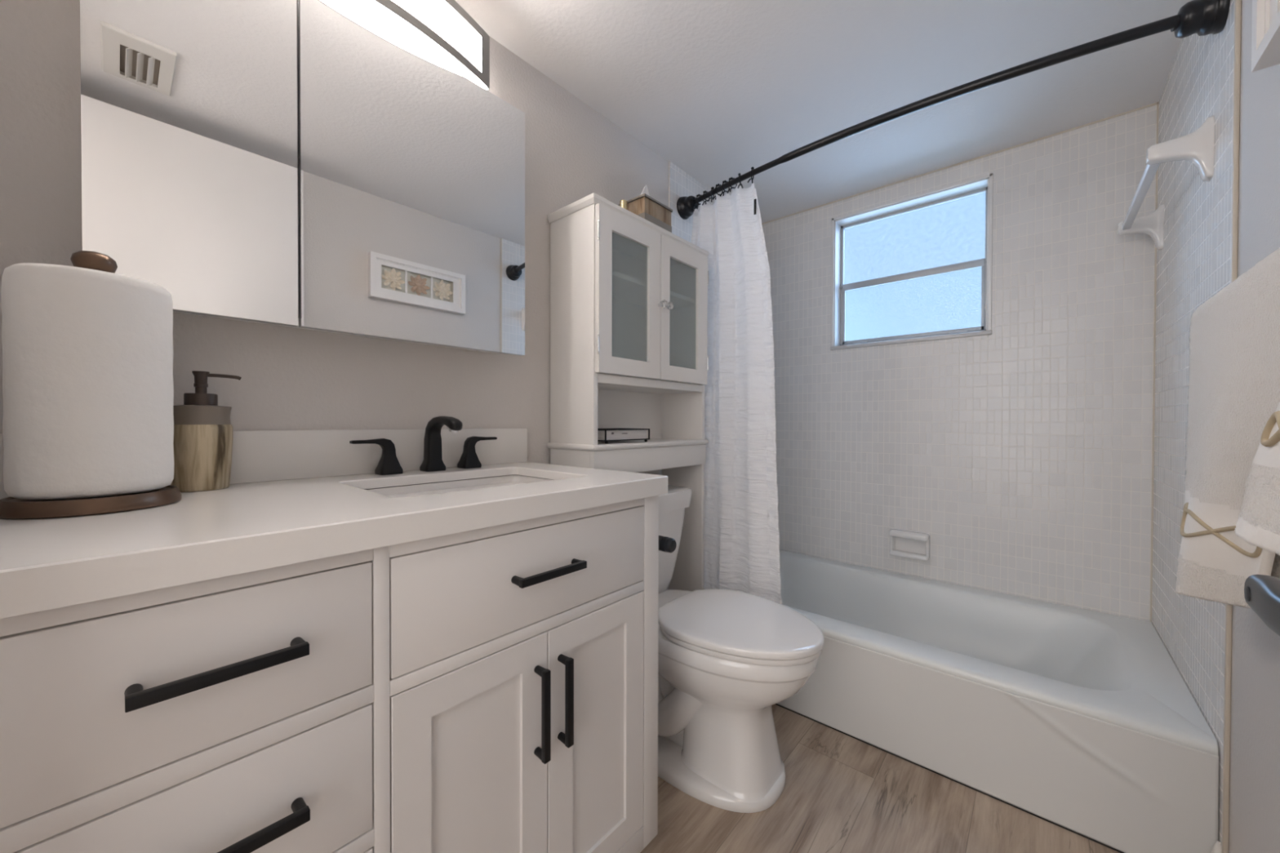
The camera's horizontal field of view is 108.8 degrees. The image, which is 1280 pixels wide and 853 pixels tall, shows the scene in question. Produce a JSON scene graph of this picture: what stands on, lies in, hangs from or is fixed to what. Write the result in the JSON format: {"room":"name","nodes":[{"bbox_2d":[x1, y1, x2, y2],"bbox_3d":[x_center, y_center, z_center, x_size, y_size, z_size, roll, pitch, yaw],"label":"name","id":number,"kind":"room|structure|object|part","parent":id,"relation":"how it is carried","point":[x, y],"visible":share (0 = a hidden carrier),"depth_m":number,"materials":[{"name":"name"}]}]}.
{"room":"bathroom","nodes":[
{"label":"bathroom","id":0,"kind":"room"},
{"bbox_2d":[0,0,668,475],"bbox_3d":[-0.220,-0.063,1.679,0.100,2.160,2.790,1,1,41],"label":"wall","id":1,"kind":"structure","parent":0,"point":[292,379],"depth_m":1.04,"materials":[{"name":"grey paint"}]},
{"bbox_2d":[0,427,527,499],"bbox_3d":[-0.681,0.060,1.062,0.019,0.105,0.982,1,1,41],"label":"backsplash","id":2,"kind":"structure","parent":1,"relation":"attached to","point":[258,455],"depth_m":1.04,"materials":[{"name":"white stone"}]},
{"bbox_2d":[80,0,524,355],"bbox_3d":[-0.632,-0.540,1.033,0.122,0.680,0.794,1,1,41],"label":"medicine cabinet","id":3,"kind":"object","parent":1,"relation":"attached to","point":[301,164],"visible":0.85,"depth_m":0.90,"materials":[{"name":"white paint"}]},
{"bbox_2d":[80,0,297,325],"bbox_3d":[-0.761,-0.538,0.796,0.005,0.680,0.269,1,1,41],"label":"mirror glass","id":4,"kind":"object","parent":3,"relation":"attached to","point":[188,108],"depth_m":0.79,"materials":[{"name":"white"}]},
{"bbox_3d":[-0.768,-0.538,0.803,0.014,0.680,0.269,1,1,41],"label":"mirror door","id":5,"kind":"part","parent":3,"relation":"part of","materials":[{"name":"silver metal"}]},
{"bbox_3d":[-0.505,-0.540,1.104,0.014,0.680,0.520,1,1,41],"label":"mirror door","id":6,"kind":"part","parent":3,"relation":"part of","materials":[{"name":"silver metal"}]},
{"bbox_2d":[299,0,524,355],"bbox_3d":[-0.497,-0.540,1.097,0.005,0.680,0.520,1,1,41],"label":"mirror glass","id":7,"kind":"object","parent":3,"relation":"attached to","point":[412,171],"depth_m":1.04,"materials":[{"name":"white"}]},
{"bbox_2d":[337,0,489,90],"bbox_3d":[-0.612,-0.958,1.014,0.170,0.136,0.576,1,1,41],"label":"vanity light","id":8,"kind":"object","parent":1,"relation":"attached to","point":[442,29],"visible":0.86,"depth_m":1.08,"materials":[{"name":"white glass"}]},
{"bbox_2d":[668,161,715,243],"bbox_3d":[0.399,-0.068,2.304,0.008,2.160,0.834,1,1,41],"label":"wall tile","id":9,"kind":"structure","parent":1,"relation":"attached to","point":[681,184],"depth_m":2.04,"materials":[{"name":"tile"}]},
{"bbox_2d":[676,0,1230,219],"bbox_3d":[0.734,-0.957,1.519,1.518,0.119,0.145,1,1,43],"label":"shower rod","id":10,"kind":"object","parent":9,"relation":"attached to","point":[1200,17],"visible":0.96,"depth_m":1.19,"materials":[{"name":"black metal"}]},
{"bbox_2d":[689,196,695,211],"bbox_3d":[0.234,-0.960,1.988,0.022,0.070,0.045,0,1,30],"label":"curtain ring","id":11,"kind":"object","parent":10,"relation":"hanging from","point":[693,197],"visible":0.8,"depth_m":1.97,"materials":[{"name":"black metal"}]},
{"bbox_2d":[694,194,703,209],"bbox_3d":[0.256,-0.959,1.958,0.045,0.069,0.022,0,1,-29],"label":"curtain ring","id":12,"kind":"object","parent":10,"relation":"hanging from","point":[698,195],"visible":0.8,"depth_m":1.95,"materials":[{"name":"black metal"}]},
{"bbox_2d":[702,191,710,205],"bbox_3d":[0.277,-0.959,1.926,0.021,0.068,0.047,0,1,28],"label":"curtain ring","id":13,"kind":"object","parent":10,"relation":"hanging from","point":[704,192],"visible":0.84,"depth_m":1.92,"materials":[{"name":"black metal"}]},
{"bbox_2d":[707,186,714,202],"bbox_3d":[0.300,-0.957,1.897,0.020,0.070,0.047,1,1,43],"label":"curtain ring","id":14,"kind":"object","parent":10,"relation":"hanging from","point":[712,188],"visible":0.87,"depth_m":1.89,"materials":[{"name":"black metal"}]},
{"bbox_2d":[712,183,723,199],"bbox_3d":[0.320,-0.956,1.875,0.045,0.070,0.021,0,1,-33],"label":"curtain ring","id":15,"kind":"object","parent":10,"relation":"hanging from","point":[717,184],"visible":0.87,"depth_m":1.87,"materials":[{"name":"black metal"}]},
{"bbox_2d":[720,180,729,196],"bbox_3d":[0.344,-0.955,1.845,0.045,0.070,0.022,0,1,-36],"label":"curtain ring","id":16,"kind":"object","parent":10,"relation":"hanging from","point":[724,181],"visible":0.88,"depth_m":1.84,"materials":[{"name":"black metal"}]},
{"bbox_2d":[727,177,737,193],"bbox_3d":[0.368,-0.955,1.814,0.045,0.069,0.022,0,1,-26],"label":"curtain ring","id":17,"kind":"object","parent":10,"relation":"hanging from","point":[731,178],"visible":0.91,"depth_m":1.81,"materials":[{"name":"black metal"}]},
{"bbox_2d":[691,179,782,604],"bbox_3d":[0.355,-0.006,1.798,0.117,1.879,0.521,0,1,-41],"label":"shower curtain","id":18,"kind":"object","parent":10,"relation":"hanging from","point":[742,552],"visible":0.64,"depth_m":1.77,"materials":[{"name":"white fabric"}]},
{"bbox_2d":[737,173,742,188],"bbox_3d":[0.394,-0.954,1.788,0.022,0.069,0.045,0,1,17],"label":"curtain ring","id":19,"kind":"object","parent":10,"relation":"hanging from","point":[739,174],"visible":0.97,"depth_m":1.77,"materials":[{"name":"black metal"}]},
{"bbox_2d":[747,166,754,183],"bbox_3d":[0.425,-0.952,1.746,0.021,0.070,0.045,0,1,25],"label":"curtain ring","id":20,"kind":"object","parent":10,"relation":"hanging from","point":[753,167],"visible":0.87,"depth_m":1.73,"materials":[{"name":"black metal"}]},
{"bbox_2d":[454,0,1192,223],"bbox_3d":[0.397,-1.176,1.131,1.732,0.080,2.790,1,1,41],"label":"ceiling","id":21,"kind":"structure","parent":0,"point":[719,90],"depth_m":1.48,"materials":[{"name":"white paint"}]},
{"bbox_2d":[640,704,1119,852],"bbox_3d":[0.229,1.062,0.232,2.700,0.060,4.390,1,1,41],"label":"floor","id":22,"kind":"structure","parent":0,"point":[842,793],"depth_m":1.20,"materials":[{"name":"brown wood"}]},
{"bbox_2d":[0,481,658,852],"bbox_3d":[-0.461,0.590,0.880,0.576,0.868,0.942,1,1,41],"label":"vanity cabinet","id":23,"kind":"object","parent":22,"relation":"on","point":[494,689],"visible":0.94,"depth_m":0.60,"materials":[{"name":"white paint"}]},
{"bbox_3d":[-0.461,0.262,0.501,0.020,0.162,0.299,1,1,41],"label":"drawer","id":24,"kind":"part","parent":23,"relation":"part of","materials":[{"name":"white paint"}]},
{"bbox_3d":[-0.461,0.453,0.503,0.020,0.166,0.299,1,1,41],"label":"drawer","id":25,"kind":"part","parent":23,"relation":"part of","materials":[{"name":"white paint"}]},
{"bbox_3d":[-0.440,0.258,0.486,0.032,0.013,0.142,1,1,41],"label":"pull handle","id":26,"kind":"part","parent":23,"relation":"part of","materials":[{"name":"black metal"}]},
{"bbox_3d":[-0.441,0.451,0.488,0.032,0.013,0.142,1,1,41],"label":"pull handle","id":27,"kind":"part","parent":23,"relation":"part of","materials":[{"name":"black metal"}]},
{"bbox_2d":[0,427,667,618],"bbox_3d":[-0.472,0.144,0.881,0.572,0.268,0.983,1,1,41],"label":"countertop","id":28,"kind":"structure","parent":23,"relation":"on","point":[291,496],"depth_m":0.65,"materials":[{"name":"white stone"}]},
{"bbox_2d":[0,250,182,519],"bbox_3d":[-0.780,-0.067,0.656,0.173,0.366,0.173,1,1,41],"label":"paper towel holder","id":29,"kind":"object","parent":28,"relation":"on","point":[11,508],"visible":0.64,"depth_m":0.61,"materials":[{"name":"brown"}]},
{"bbox_2d":[0,262,173,499],"bbox_3d":[-0.780,-0.059,0.656,0.156,0.304,0.156,1,1,41],"label":"paper towel roll","id":30,"kind":"object","parent":29,"relation":"on","point":[88,393],"visible":1,"depth_m":0.60,"materials":[{"name":"white paper"}]},
{"bbox_2d":[171,370,241,492],"bbox_3d":[-0.800,0.007,0.835,0.086,0.214,0.086,0,1,3],"label":"soap dispenser","id":31,"kind":"object","parent":28,"relation":"on","point":[203,429],"visible":0.94,"depth_m":0.81,"materials":[{"name":"beige wood"}]},
{"bbox_2d":[171,424,233,492],"bbox_3d":[-0.800,0.055,0.835,0.084,0.118,0.087,1,1,41],"label":"bottle","id":32,"kind":"object","parent":31,"relation":"attached to","point":[202,453],"depth_m":0.81,"materials":[{"name":"beige wood"}]},
{"bbox_2d":[349,416,497,475],"bbox_3d":[-0.489,0.043,1.130,0.163,0.138,0.364,1,1,41],"label":"faucet","id":33,"kind":"object","parent":28,"relation":"on","point":[388,464],"visible":1,"depth_m":1.14,"materials":[{"name":"black metal"}]},
{"bbox_3d":[-0.616,0.070,1.070,0.051,0.085,0.106,1,1,41],"label":"handle","id":34,"kind":"part","parent":33,"relation":"part of","materials":[{"name":"black metal"}]},
{"bbox_3d":[-0.486,0.043,1.129,0.159,0.138,0.051,1,1,41],"label":"spout","id":35,"kind":"part","parent":33,"relation":"part of","materials":[{"name":"black metal"}]},
{"bbox_3d":[-0.446,0.069,1.264,0.051,0.085,0.106,1,1,41],"label":"handle","id":36,"kind":"part","parent":33,"relation":"part of","materials":[{"name":"black metal"}]},
{"bbox_2d":[364,475,553,495],"bbox_3d":[-0.369,0.207,1.005,0.347,0.140,0.465,1,1,41],"label":"sink basin","id":37,"kind":"object","parent":28,"relation":"in","point":[405,486],"depth_m":1.12,"materials":[{"name":"white ceramic"}]},
{"bbox_3d":[-0.462,0.645,0.504,0.020,0.165,0.299,1,1,41],"label":"drawer","id":38,"kind":"part","parent":23,"relation":"part of","materials":[{"name":"white paint"}]},
{"bbox_3d":[-0.261,0.634,0.734,0.020,0.529,0.264,1,1,41],"label":"door","id":39,"kind":"part","parent":23,"relation":"part of","materials":[{"name":"white paint"}]},
{"bbox_3d":[-0.172,0.262,0.831,0.020,0.165,0.529,1,1,41],"label":"drawer","id":40,"kind":"part","parent":23,"relation":"part of","materials":[{"name":"white paint"}]},
{"bbox_3d":[-0.170,0.500,0.798,0.032,0.157,0.013,1,1,41],"label":"pull handle","id":41,"kind":"part","parent":23,"relation":"part of","materials":[{"name":"black metal"}]},
{"bbox_3d":[-0.157,0.257,0.810,0.032,0.013,0.142,1,1,41],"label":"pull handle","id":42,"kind":"part","parent":23,"relation":"part of","materials":[{"name":"black metal"}]},
{"bbox_3d":[-0.136,0.500,0.837,0.032,0.157,0.013,1,1,41],"label":"pull handle","id":43,"kind":"part","parent":23,"relation":"part of","materials":[{"name":"black metal"}]},
{"bbox_3d":[-0.086,0.633,0.934,0.020,0.529,0.264,1,1,41],"label":"door","id":44,"kind":"part","parent":23,"relation":"part of","materials":[{"name":"white paint"}]},
{"bbox_2d":[658,535,676,552],"bbox_3d":[-0.002,0.287,1.150,0.188,0.052,0.068,1,1,37],"label":"toilet paper holder","id":45,"kind":"object","parent":23,"relation":"attached to","point":[668,544],"visible":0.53,"depth_m":1.10,"materials":[{"name":"black metal"}]},
{"bbox_2d":[546,192,709,591],"bbox_3d":[0.001,0.163,1.647,0.265,1.709,0.628,1,1,41],"label":"storage cabinet","id":46,"kind":"object","parent":22,"relation":"on","point":[628,294],"visible":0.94,"depth_m":1.57,"materials":[{"name":"white paint"}]},
{"bbox_3d":[-0.210,0.177,1.444,0.204,1.684,0.018,1,1,41],"label":"panel","id":47,"kind":"part","parent":46,"relation":"part of","materials":[{"name":"white paint"}]},
{"bbox_3d":[-0.095,-0.300,1.728,0.007,0.734,0.598,1,1,41],"label":"panel","id":48,"kind":"part","parent":46,"relation":"part of","materials":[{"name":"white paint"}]},
{"bbox_2d":[619,200,626,209],"bbox_3d":[-0.056,-0.728,1.554,0.044,0.073,0.044,1,1,41],"label":"candle holder","id":49,"kind":"object","parent":46,"relation":"on","point":[623,203],"visible":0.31,"depth_m":1.54,"materials":[{"name":"gold metal"}]},
{"bbox_2d":[597,428,649,444],"bbox_3d":[-0.092,0.030,1.549,0.149,0.046,0.214,1,1,41],"label":"tray","id":50,"kind":"object","parent":46,"relation":"on","point":[606,441],"visible":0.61,"depth_m":1.50,"materials":[{"name":"black metal"}]},
{"bbox_2d":[597,430,646,439],"bbox_3d":[-0.091,0.027,1.549,0.137,0.031,0.195,1,1,41],"label":"napkin stack","id":51,"kind":"object","parent":50,"relation":"in","point":[611,434],"visible":0.75,"depth_m":1.49,"materials":[{"name":"white paper"}]},
{"bbox_3d":[-0.031,-0.412,1.470,0.016,0.498,0.292,1,1,41],"label":"glass door","id":52,"kind":"part","parent":46,"relation":"part of","materials":[{"name":"white paint"}]},
{"bbox_2d":[546,438,709,451],"bbox_3d":[-0.014,0.062,1.660,0.225,0.019,0.628,1,1,41],"label":"shelf","id":53,"kind":"object","parent":46,"relation":"attached to","point":[555,444],"depth_m":1.50,"materials":[{"name":"white paint"}]},
{"bbox_3d":[-0.016,0.111,1.661,0.210,0.078,0.606,1,1,41],"label":"apron rail","id":54,"kind":"part","parent":46,"relation":"part of","materials":[{"name":"white paint"}]},
{"bbox_3d":[-0.014,-0.678,1.654,0.221,0.026,0.624,1,1,41],"label":"crown","id":55,"kind":"part","parent":46,"relation":"part of","materials":[{"name":"white paint"}]},
{"bbox_2d":[617,193,672,232],"bbox_3d":[0.016,-0.746,1.676,0.140,0.108,0.161,1,1,41],"label":"tissue box cover","id":56,"kind":"object","parent":46,"relation":"on","point":[643,206],"visible":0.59,"depth_m":1.61,"materials":[{"name":"brown wood"}]},
{"bbox_2d":[640,184,649,195],"bbox_3d":[0.015,-0.839,1.674,0.026,0.100,0.090,1,1,41],"label":"tissue","id":57,"kind":"object","parent":56,"relation":"on","point":[645,190],"visible":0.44,"depth_m":1.68,"materials":[{"name":"white paper"}]},
{"bbox_3d":[0.016,-0.797,1.675,0.140,0.008,0.161,1,1,41],"label":"lid","id":58,"kind":"part","parent":56,"relation":"part of","materials":[{"name":"brown wood"}]},
{"bbox_2d":[597,382,698,394],"bbox_3d":[-0.017,-0.142,1.661,0.201,0.016,0.565,1,1,41],"label":"shelf","id":59,"kind":"object","parent":46,"relation":"attached to","point":[602,388],"depth_m":1.68,"materials":[{"name":"white paint"}]},
{"bbox_3d":[0.054,-0.148,1.599,0.016,0.028,0.566,1,1,41],"label":"rail","id":60,"kind":"part","parent":46,"relation":"part of","materials":[{"name":"white paint"}]},
{"bbox_2d":[612,270,694,310],"bbox_3d":[-0.024,-0.490,1.664,0.182,0.016,0.565,1,1,41],"label":"shelf","id":61,"kind":"object","parent":46,"relation":"attached to","point":[627,291],"depth_m":1.69,"materials":[{"name":"white paint"}]},
{"bbox_3d":[0.174,0.174,1.884,0.204,1.684,0.018,1,1,41],"label":"panel","id":62,"kind":"part","parent":46,"relation":"part of","materials":[{"name":"white paint"}]},
{"bbox_3d":[0.163,-0.413,1.693,0.016,0.498,0.292,1,1,41],"label":"glass door","id":63,"kind":"part","parent":46,"relation":"part of","materials":[{"name":"white paint"}]},
{"bbox_2d":[657,484,824,813],"bbox_3d":[0.175,0.624,1.439,0.778,0.790,0.448,1,1,41],"label":"toilet","id":64,"kind":"object","parent":22,"relation":"on","point":[726,656],"visible":0.72,"depth_m":1.26,"materials":[{"name":"white ceramic"}]},
{"bbox_3d":[-0.030,0.451,1.617,0.215,0.310,0.410,1,1,41],"label":"tank","id":65,"kind":"part","parent":64,"relation":"part of","materials":[{"name":"white ceramic"}]},
{"bbox_3d":[-0.026,0.262,1.612,0.241,0.069,0.448,1,1,41],"label":"tank lid","id":66,"kind":"part","parent":64,"relation":"part of","materials":[{"name":"white ceramic"}]},
{"bbox_3d":[0.292,0.588,1.336,0.456,0.018,0.382,1,1,41],"label":"seat","id":67,"kind":"part","parent":64,"relation":"part of","materials":[{"name":"white plastic"}]},
{"bbox_3d":[0.292,0.566,1.335,0.466,0.021,0.392,1,1,41],"label":"seat lid","id":68,"kind":"part","parent":64,"relation":"part of","materials":[{"name":"white plastic"}]},
{"bbox_2d":[774,550,1218,852],"bbox_3d":[0.970,0.854,1.811,1.513,0.329,0.826,1,1,41],"label":"bathtub","id":69,"kind":"object","parent":22,"relation":"on","point":[1083,722],"visible":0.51,"depth_m":1.33,"materials":[{"name":"white ceramic"}]},
{"bbox_2d":[762,105,1156,622],"bbox_3d":[1.280,-0.064,2.154,1.732,2.160,0.100,1,1,41],"label":"wall","id":70,"kind":"structure","parent":0,"point":[1023,450],"depth_m":1.88,"materials":[{"name":"tile"}]},
{"bbox_2d":[888,527,930,560],"bbox_3d":[1.231,0.540,2.096,0.159,0.123,0.060,1,1,41],"label":"soap dish","id":71,"kind":"object","parent":70,"relation":"attached to","point":[909,544],"visible":1,"depth_m":2.09,"materials":[{"name":"white ceramic"}]},
{"bbox_2d":[830,173,993,350],"bbox_3d":[1.257,-0.724,2.163,0.658,0.672,0.110,1,1,41],"label":"window","id":72,"kind":"structure","parent":70,"relation":"in","point":[972,187],"depth_m":2.15,"materials":[{"name":"white metal"}]},
{"bbox_3d":[1.250,-0.397,2.160,0.658,0.018,0.092,1,1,41],"label":"sill","id":73,"kind":"part","parent":72,"relation":"part of","materials":[{"name":"stone"}]},
{"bbox_3d":[1.280,-0.578,2.192,0.592,0.308,0.015,1,1,41],"label":"sash","id":74,"kind":"part","parent":72,"relation":"part of","materials":[{"name":"silver metal"}]},
{"bbox_2d":[761,102,1159,622],"bbox_3d":[1.246,-0.229,2.114,1.516,1.830,0.004,1,1,41],"label":"trim","id":75,"kind":"structure","parent":70,"relation":"attached to","point":[1157,103],"depth_m":1.62,"materials":[{"name":"beige"}]},
{"bbox_2d":[1228,0,1279,852],"bbox_3d":[1.009,-0.050,0.605,0.100,2.160,2.790,1,1,41],"label":"door","id":76,"kind":"structure","parent":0,"point":[1255,726],"depth_m":0.88,"materials":[{"name":"grey paint"}]},
{"bbox_2d":[1151,0,1234,845],"bbox_3d":[1.542,-0.055,1.296,0.008,2.160,0.848,1,1,41],"label":"wall tile","id":77,"kind":"structure","parent":76,"relation":"attached to","point":[1193,263],"depth_m":1.27,"materials":[{"name":"tile"}]},
{"bbox_2d":[1117,115,1213,249],"bbox_3d":[1.520,-0.667,1.349,0.104,0.147,0.622,1,1,41],"label":"towel bar","id":78,"kind":"object","parent":77,"relation":"attached to","point":[1197,147],"visible":1,"depth_m":1.14,"materials":[{"name":"white ceramic"}]},
{"bbox_3d":[1.711,-0.669,1.567,0.104,0.147,0.042,1,1,41],"label":"post","id":79,"kind":"part","parent":78,"relation":"part of","materials":[{"name":"white ceramic"}]},
{"bbox_3d":[1.329,-0.665,1.131,0.104,0.147,0.042,1,1,41],"label":"post","id":80,"kind":"part","parent":78,"relation":"part of","materials":[{"name":"white ceramic"}]},
{"bbox_2d":[1211,840,1222,852],"bbox_3d":[1.257,0.965,0.996,0.024,0.125,0.023,1,1,41],"label":"trim","id":81,"kind":"structure","parent":76,"relation":"attached to","point":[1217,847],"depth_m":0.99,"materials":[{"name":"white"}]},
{"bbox_2d":[1222,0,1241,852],"bbox_3d":[1.260,-0.053,0.974,0.008,2.160,0.008,1,1,41],"label":"trim","id":82,"kind":"structure","parent":76,"relation":"attached to","point":[1237,3],"depth_m":0.97,"materials":[{"name":"beige"}]},
{"bbox_2d":[1251,0,1279,72],"bbox_3d":[0.923,-0.727,0.604,0.038,0.218,0.490,1,1,41],"label":"picture","id":83,"kind":"object","parent":76,"relation":"attached to","point":[1265,33],"visible":1,"depth_m":0.77,"materials":[{"name":"white paint"}]},
{"bbox_3d":[0.821,-0.197,0.525,0.080,0.044,0.759,1,1,41],"label":"wall towel bar","id":84,"kind":"object","parent":76,"relation":"attached to","visible":0},
{"bbox_2d":[1175,247,1279,608],"bbox_3d":[0.851,0.050,0.621,0.084,0.559,0.705,1,1,41],"label":"bath towel","id":85,"kind":"object","parent":84,"relation":"hanging from","point":[1233,391],"visible":0.84,"depth_m":0.70,"materials":[{"name":"white fabric"}]},
{"bbox_2d":[1233,402,1279,555],"bbox_3d":[0.630,-0.060,0.365,0.132,0.380,0.395,1,1,41],"label":"hand towel","id":86,"kind":"object","parent":85,"relation":"hanging from","point":[1258,523],"visible":1,"depth_m":0.47,"materials":[{"name":"white fabric"}]},
{"bbox_3d":[-0.491,-0.049,0.130,1.732,2.160,0.100,1,1,41],"label":"wall","id":87,"kind":"structure","parent":0,"visible":0},
{"bbox_2d":[1244,574,1279,635],"bbox_3d":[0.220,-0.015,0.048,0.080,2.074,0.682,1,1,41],"label":"door handle","id":88,"kind":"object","parent":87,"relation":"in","point":[1261,592],"depth_m":0.26,"materials":[{"name":"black metal"}]}
]}

